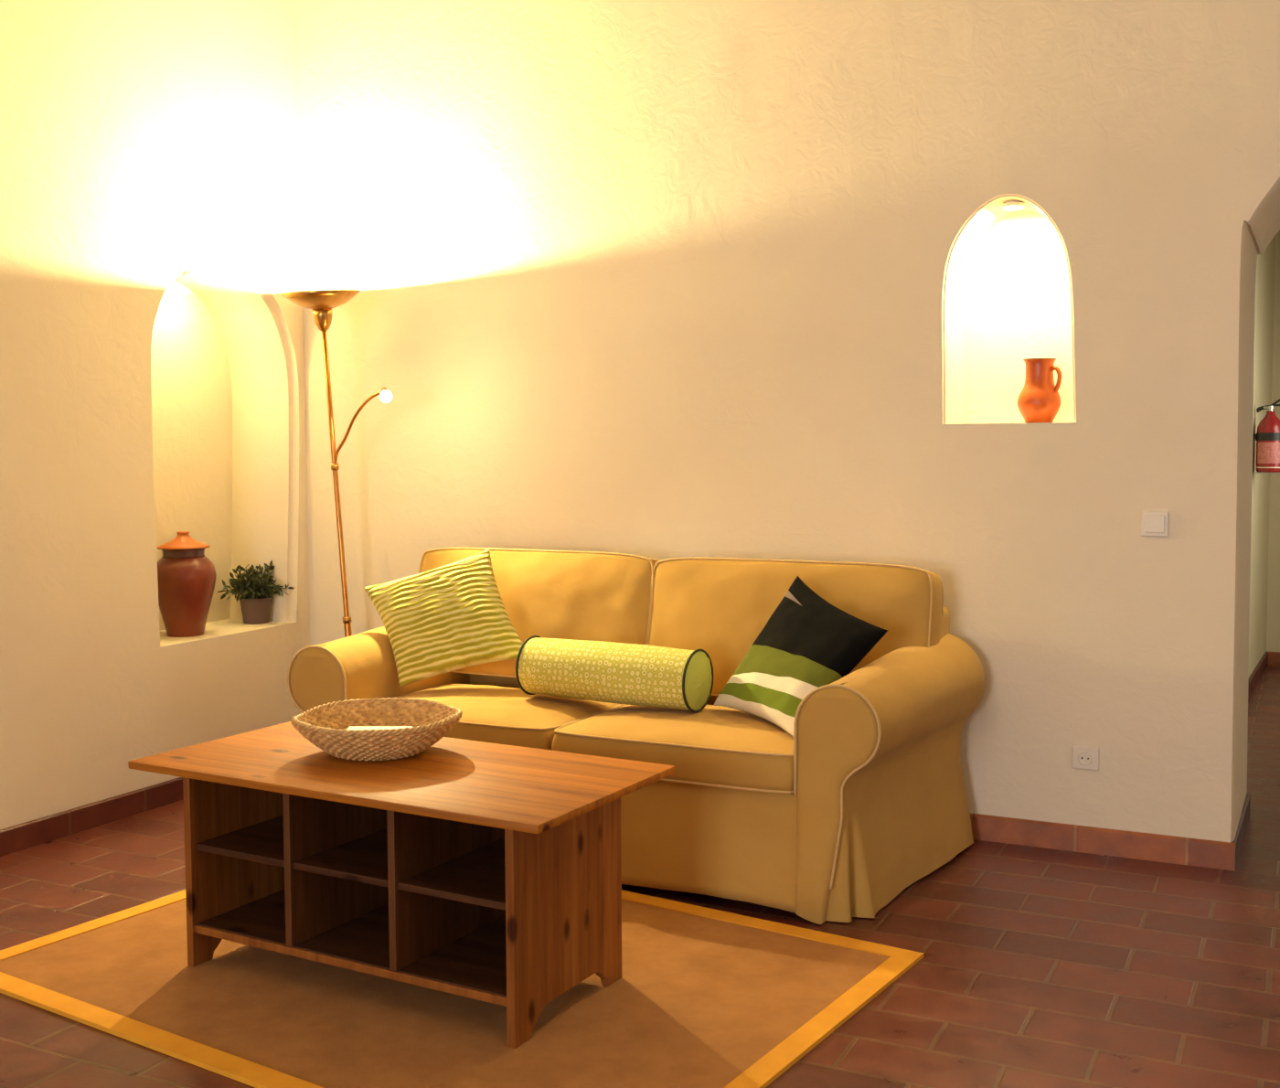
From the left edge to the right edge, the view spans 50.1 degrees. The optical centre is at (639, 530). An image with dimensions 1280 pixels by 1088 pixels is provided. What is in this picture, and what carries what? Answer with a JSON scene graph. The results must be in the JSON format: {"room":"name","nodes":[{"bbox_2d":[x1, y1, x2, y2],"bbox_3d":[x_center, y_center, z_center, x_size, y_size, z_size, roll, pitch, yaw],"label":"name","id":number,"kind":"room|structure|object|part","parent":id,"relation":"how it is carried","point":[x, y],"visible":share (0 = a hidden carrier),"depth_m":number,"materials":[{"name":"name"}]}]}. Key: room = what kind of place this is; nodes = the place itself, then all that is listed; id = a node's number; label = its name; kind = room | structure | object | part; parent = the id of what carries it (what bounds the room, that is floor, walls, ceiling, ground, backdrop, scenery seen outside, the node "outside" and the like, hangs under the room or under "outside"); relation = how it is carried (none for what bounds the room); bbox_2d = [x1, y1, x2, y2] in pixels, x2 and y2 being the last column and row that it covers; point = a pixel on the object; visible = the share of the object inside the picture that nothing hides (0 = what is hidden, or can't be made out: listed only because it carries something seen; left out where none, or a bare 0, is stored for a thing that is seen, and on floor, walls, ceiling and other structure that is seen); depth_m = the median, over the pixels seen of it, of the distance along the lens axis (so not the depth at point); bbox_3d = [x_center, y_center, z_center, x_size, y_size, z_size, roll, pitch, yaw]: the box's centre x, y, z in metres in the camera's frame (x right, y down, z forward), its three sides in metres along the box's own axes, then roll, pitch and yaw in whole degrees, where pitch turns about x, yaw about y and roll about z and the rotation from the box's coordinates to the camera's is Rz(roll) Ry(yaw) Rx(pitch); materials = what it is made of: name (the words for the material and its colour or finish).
{"room":"traditional dwelling","nodes":[
{"label":"traditional dwelling","id":0,"kind":"room"},
{"bbox_2d":[0,0,309,829],"bbox_3d":[-3.490,-0.503,1.975,0.330,3.450,8.700,1,4,26],"label":"wall","id":1,"kind":"structure","parent":0,"point":[144,144],"depth_m":4.99,"materials":[{"name":"beige paint"}]},
{"bbox_2d":[0,777,183,856],"bbox_3d":[-3.328,1.180,2.001,0.014,0.085,8.700,1,4,26],"label":"baseboard","id":2,"kind":"structure","parent":1,"relation":"attached to","point":[17,837],"depth_m":4.81,"materials":[{"name":"tile"}]},
{"bbox_2d":[157,531,216,637],"bbox_3d":[-1.801,0.208,5.419,0.242,0.412,0.242,1,4,26],"label":"lidded jar","id":3,"kind":"object","parent":1,"relation":"in","point":[186,576],"visible":0.96,"depth_m":5.34,"materials":[{"name":"ceramic"}]},
{"bbox_3d":[-1.802,0.035,5.409,0.201,0.066,0.201,1,4,26],"label":"lid","id":4,"kind":"part","parent":3,"relation":"part of","materials":[{"name":"ceramic"}]},
{"bbox_2d":[217,559,293,624],"bbox_3d":[-1.619,0.258,5.766,0.310,0.269,0.282,-1,4,-19],"label":"potted plant","id":5,"kind":"object","parent":1,"relation":"on","point":[255,599],"visible":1,"depth_m":5.72,"materials":[{"name":"green plant"}]},
{"bbox_3d":[-1.615,0.335,5.769,0.138,0.114,0.138,1,4,26],"label":"pot","id":6,"kind":"part","parent":5,"relation":"part of","materials":[{"name":"ceramic"}]},
{"bbox_2d":[0,665,1279,1087],"bbox_3d":[0.509,1.211,2.565,6.800,0.080,13.500,1,4,26],"label":"floor","id":7,"kind":"structure","parent":0,"point":[1040,967],"depth_m":3.54,"materials":[{"name":"tile"}]},
{"bbox_2d":[280,289,392,637],"bbox_3d":[-1.105,0.030,5.406,0.520,1.950,0.454,1,4,26],"label":"floor lamp","id":8,"kind":"object","parent":7,"relation":"on","point":[322,302],"visible":0.8,"depth_m":5.34,"materials":[{"name":"gold metal"}]},
{"bbox_3d":[-1.240,-0.899,5.330,0.304,0.086,0.303,1,4,26],"label":"lamp shade","id":9,"kind":"part","parent":8,"relation":"part of","materials":[{"name":"gold metal"}]},
{"bbox_3d":[-1.089,-0.396,5.297,0.336,0.287,0.025,3,5,44],"label":"reading arm","id":10,"kind":"part","parent":8,"relation":"part of","materials":[{"name":"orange metal"}]},
{"bbox_3d":[-0.954,-0.505,5.147,0.046,0.046,0.046,1,4,26],"label":"bulb","id":11,"kind":"part","parent":8,"relation":"part of","materials":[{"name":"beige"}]},
{"bbox_2d":[0,889,923,1087],"bbox_3d":[-0.515,1.111,3.527,2.050,0.011,1.442,2,4,33],"label":"area rug","id":12,"kind":"object","parent":7,"relation":"on","point":[703,997],"visible":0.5,"depth_m":3.24,"materials":[{"name":"carpet"}]},
{"bbox_2d":[128,721,675,1048],"bbox_3d":[-0.603,0.847,3.449,1.246,0.532,0.616,2,4,29],"label":"coffee table","id":13,"kind":"object","parent":12,"relation":"on","point":[489,872],"visible":0.94,"depth_m":3.33,"materials":[{"name":"brown wood"}]},
{"bbox_3d":[-1.036,0.845,3.693,0.022,0.511,0.467,2,4,29],"label":"panel","id":14,"kind":"part","parent":13,"relation":"part of","materials":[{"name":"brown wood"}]},
{"bbox_2d":[195,814,284,866],"bbox_3d":[-0.890,0.797,3.607,0.314,0.017,0.437,2,4,29],"label":"shelf","id":15,"kind":"object","parent":13,"relation":"attached to","point":[259,838],"depth_m":3.52,"materials":[{"name":"brown wood"}]},
{"bbox_2d":[293,827,388,887],"bbox_3d":[-0.604,0.806,3.446,0.304,0.017,0.437,2,4,29],"label":"shelf","id":16,"kind":"object","parent":13,"relation":"attached to","point":[361,856],"depth_m":3.36,"materials":[{"name":"brown wood"}]},
{"bbox_3d":[-0.713,1.028,3.264,0.972,0.020,0.008,2,4,29],"label":"rail","id":17,"kind":"part","parent":13,"relation":"part of","materials":[{"name":"brown wood"}]},
{"bbox_2d":[196,889,506,996],"bbox_3d":[-0.602,1.014,3.459,0.972,0.020,0.443,2,4,29],"label":"shelf","id":18,"kind":"object","parent":13,"relation":"attached to","point":[472,961],"depth_m":3.35,"materials":[{"name":"brown wood"}]},
{"bbox_2d":[290,697,462,760],"bbox_3d":[-0.676,0.520,3.553,0.434,0.107,0.434,0,4,12],"label":"wicker bowl","id":19,"kind":"object","parent":13,"relation":"on","point":[325,726],"visible":0.98,"depth_m":3.49,"materials":[{"name":"beige wicker"}]},
{"bbox_2d":[346,725,412,730],"bbox_3d":[-0.678,0.518,3.560,0.166,0.010,0.056,0,3,1],"label":"booklet","id":20,"kind":"object","parent":19,"relation":"in","point":[362,728],"visible":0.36,"depth_m":3.57,"materials":[{"name":"white paper"}]},
{"bbox_2d":[397,836,505,910],"bbox_3d":[-0.317,0.814,3.285,0.314,0.017,0.437,2,4,29],"label":"shelf","id":21,"kind":"object","parent":13,"relation":"attached to","point":[474,872],"depth_m":3.21,"materials":[{"name":"brown wood"}]},
{"bbox_3d":[-0.170,0.870,3.206,0.022,0.511,0.467,2,4,29],"label":"panel","id":22,"kind":"part","parent":13,"relation":"part of","materials":[{"name":"brown wood"}]},
{"bbox_2d":[287,547,985,924],"bbox_3d":[-0.057,0.569,4.596,2.216,0.953,1.012,1,4,26],"label":"sofa","id":23,"kind":"object","parent":7,"relation":"on","point":[832,820],"visible":0.61,"depth_m":4.22,"materials":[{"name":"yellow fabric"}]},
{"bbox_3d":[-0.904,0.667,5.021,0.326,0.695,1.012,1,4,26],"label":"arm","id":24,"kind":"part","parent":23,"relation":"part of","materials":[{"name":"yellow fabric"}]},
{"bbox_2d":[363,548,522,686],"bbox_3d":[-0.680,0.302,4.813,0.596,0.459,0.278,0,3,-3],"label":"throw pillow","id":25,"kind":"object","parent":23,"relation":"on","point":[453,616],"visible":0.98,"depth_m":4.75,"materials":[{"name":"fabric"}]},
{"bbox_2d":[397,684,618,750],"bbox_3d":[-0.492,0.628,4.636,0.788,0.149,0.639,1,4,26],"label":"seat cushion","id":26,"kind":"object","parent":23,"relation":"on","point":[493,714],"depth_m":4.41,"materials":[{"name":"yellow fabric"}]},
{"bbox_2d":[420,549,658,678],"bbox_3d":[-0.378,0.311,5.050,1.008,0.481,0.258,1,4,26],"label":"cushion","id":27,"kind":"object","parent":23,"relation":"on","point":[613,597],"depth_m":4.88,"materials":[{"name":"yellow fabric"}]},
{"bbox_2d":[515,635,713,713],"bbox_3d":[-0.088,0.461,4.460,0.658,0.203,0.204,2,4,30],"label":"bolster pillow","id":28,"kind":"object","parent":23,"relation":"on","point":[620,673],"visible":1,"depth_m":4.37,"materials":[{"name":"fabric"}]},
{"bbox_2d":[551,704,793,790],"bbox_3d":[0.214,0.647,4.278,0.818,0.150,0.648,1,4,26],"label":"seat cushion","id":29,"kind":"object","parent":23,"relation":"on","point":[714,748],"depth_m":4.02,"materials":[{"name":"yellow fabric"}]},
{"bbox_3d":[0.121,0.621,4.957,1.965,0.788,0.205,1,4,26],"label":"frame","id":30,"kind":"part","parent":23,"relation":"part of","materials":[{"name":"yellow fabric"}]},
{"bbox_2d":[648,559,942,696],"bbox_3d":[0.502,0.341,4.616,1.008,0.481,0.268,1,4,26],"label":"cushion","id":31,"kind":"object","parent":23,"relation":"on","point":[719,607],"depth_m":4.56,"materials":[{"name":"yellow fabric"}]},
{"bbox_2d":[713,576,888,736],"bbox_3d":[0.486,0.371,4.226,0.322,0.427,0.477,-2,4,-29],"label":"throw pillow","id":32,"kind":"object","parent":23,"relation":"on","point":[807,644],"visible":0.91,"depth_m":4.16,"materials":[{"name":"fabric"}]},
{"bbox_3d":[0.791,0.714,4.186,0.326,0.706,1.011,1,4,26],"label":"arm","id":33,"kind":"part","parent":23,"relation":"part of","materials":[{"name":"yellow fabric"}]},
{"bbox_2d":[297,0,1279,842],"bbox_3d":[1.606,-0.691,4.696,6.400,3.450,0.700,1,4,26],"label":"wall","id":34,"kind":"structure","parent":0,"point":[659,280],"depth_m":4.76,"materials":[{"name":"beige paint"}]},
{"bbox_2d":[1001,200,1024,210],"bbox_3d":[1.240,-1.089,4.556,0.076,0.036,0.076,1,4,26],"label":"puck light","id":35,"kind":"object","parent":34,"relation":"attached to","point":[1010,205],"visible":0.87,"depth_m":4.53,"materials":[{"name":"white plastic"}]},
{"bbox_2d":[1017,357,1062,423],"bbox_3d":[1.338,-0.467,4.580,0.148,0.215,0.141,1,4,26],"label":"jug","id":36,"kind":"object","parent":34,"relation":"on","point":[1039,400],"visible":0.96,"depth_m":4.54,"materials":[{"name":"ceramic"}]},
{"bbox_3d":[1.375,-0.498,4.535,0.015,0.096,0.045,-3,5,-42],"label":"handle","id":37,"kind":"part","parent":36,"relation":"part of","materials":[{"name":"ceramic"}]},
{"bbox_2d":[1071,745,1098,770],"bbox_3d":[1.450,0.740,4.464,0.084,0.076,0.014,1,4,26],"label":"wall outlet","id":38,"kind":"object","parent":34,"relation":"attached to","point":[1083,757],"visible":1,"depth_m":4.46,"materials":[{"name":"white plastic"}]},
{"bbox_2d":[969,812,1235,871],"bbox_3d":[0.222,0.977,5.086,3.648,0.085,0.014,1,4,26],"label":"baseboard","id":39,"kind":"structure","parent":34,"relation":"attached to","point":[1221,855],"depth_m":4.44,"materials":[{"name":"tile"}]},
{"bbox_2d":[1141,511,1168,536],"bbox_3d":[1.626,-0.022,4.330,0.080,0.080,0.014,1,4,26],"label":"light switch","id":40,"kind":"object","parent":34,"relation":"attached to","point":[1154,523],"visible":1,"depth_m":4.33,"materials":[{"name":"white plastic"}]},
{"bbox_2d":[1231,792,1250,866],"bbox_3d":[2.017,0.998,4.599,0.014,0.085,0.700,2,4,28],"label":"baseboard","id":41,"kind":"structure","parent":34,"relation":"attached to","point":[1244,818],"depth_m":4.58,"materials":[{"name":"tile"}]},
{"bbox_2d":[1248,235,1275,677],"bbox_3d":[2.851,-0.808,6.541,0.049,3.450,3.728,2,4,30],"label":"wall","id":42,"kind":"structure","parent":0,"point":[1264,276],"depth_m":7.65,"materials":[{"name":"paint"}]},
{"bbox_2d":[1248,650,1268,699],"bbox_3d":[2.865,0.871,6.639,0.063,0.085,3.729,2,4,30],"label":"baseboard","id":43,"kind":"structure","parent":42,"relation":"attached to","point":[1260,668],"depth_m":7.65,"materials":[{"name":"tile"}]},
{"bbox_2d":[1253,399,1279,473],"bbox_3d":[3.311,-0.506,7.161,0.209,0.409,0.137,1,4,26],"label":"fire extinguisher","id":44,"kind":"object","parent":42,"relation":"attached to","point":[1267,436],"visible":1,"depth_m":7.12,"materials":[{"name":"red metal"}]},
{"bbox_3d":[3.344,-0.677,7.124,0.126,0.064,0.015,2,4,33],"label":"lever","id":45,"kind":"part","parent":44,"relation":"part of","materials":[{"name":"black metal"}]},
{"bbox_2d":[1266,229,1279,651],"bbox_3d":[4.925,-0.888,7.692,3.100,3.450,0.180,1,4,26],"label":"wall","id":46,"kind":"structure","parent":0,"point":[1273,615],"depth_m":8.20,"materials":[{"name":"paint"}]},
{"bbox_2d":[1268,651,1279,666],"bbox_3d":[4.375,0.784,7.960,1.350,0.085,0.014,1,4,26],"label":"baseboard","id":47,"kind":"structure","parent":46,"relation":"attached to","point":[1274,657],"depth_m":8.23,"materials":[{"name":"tile"}]}
]}

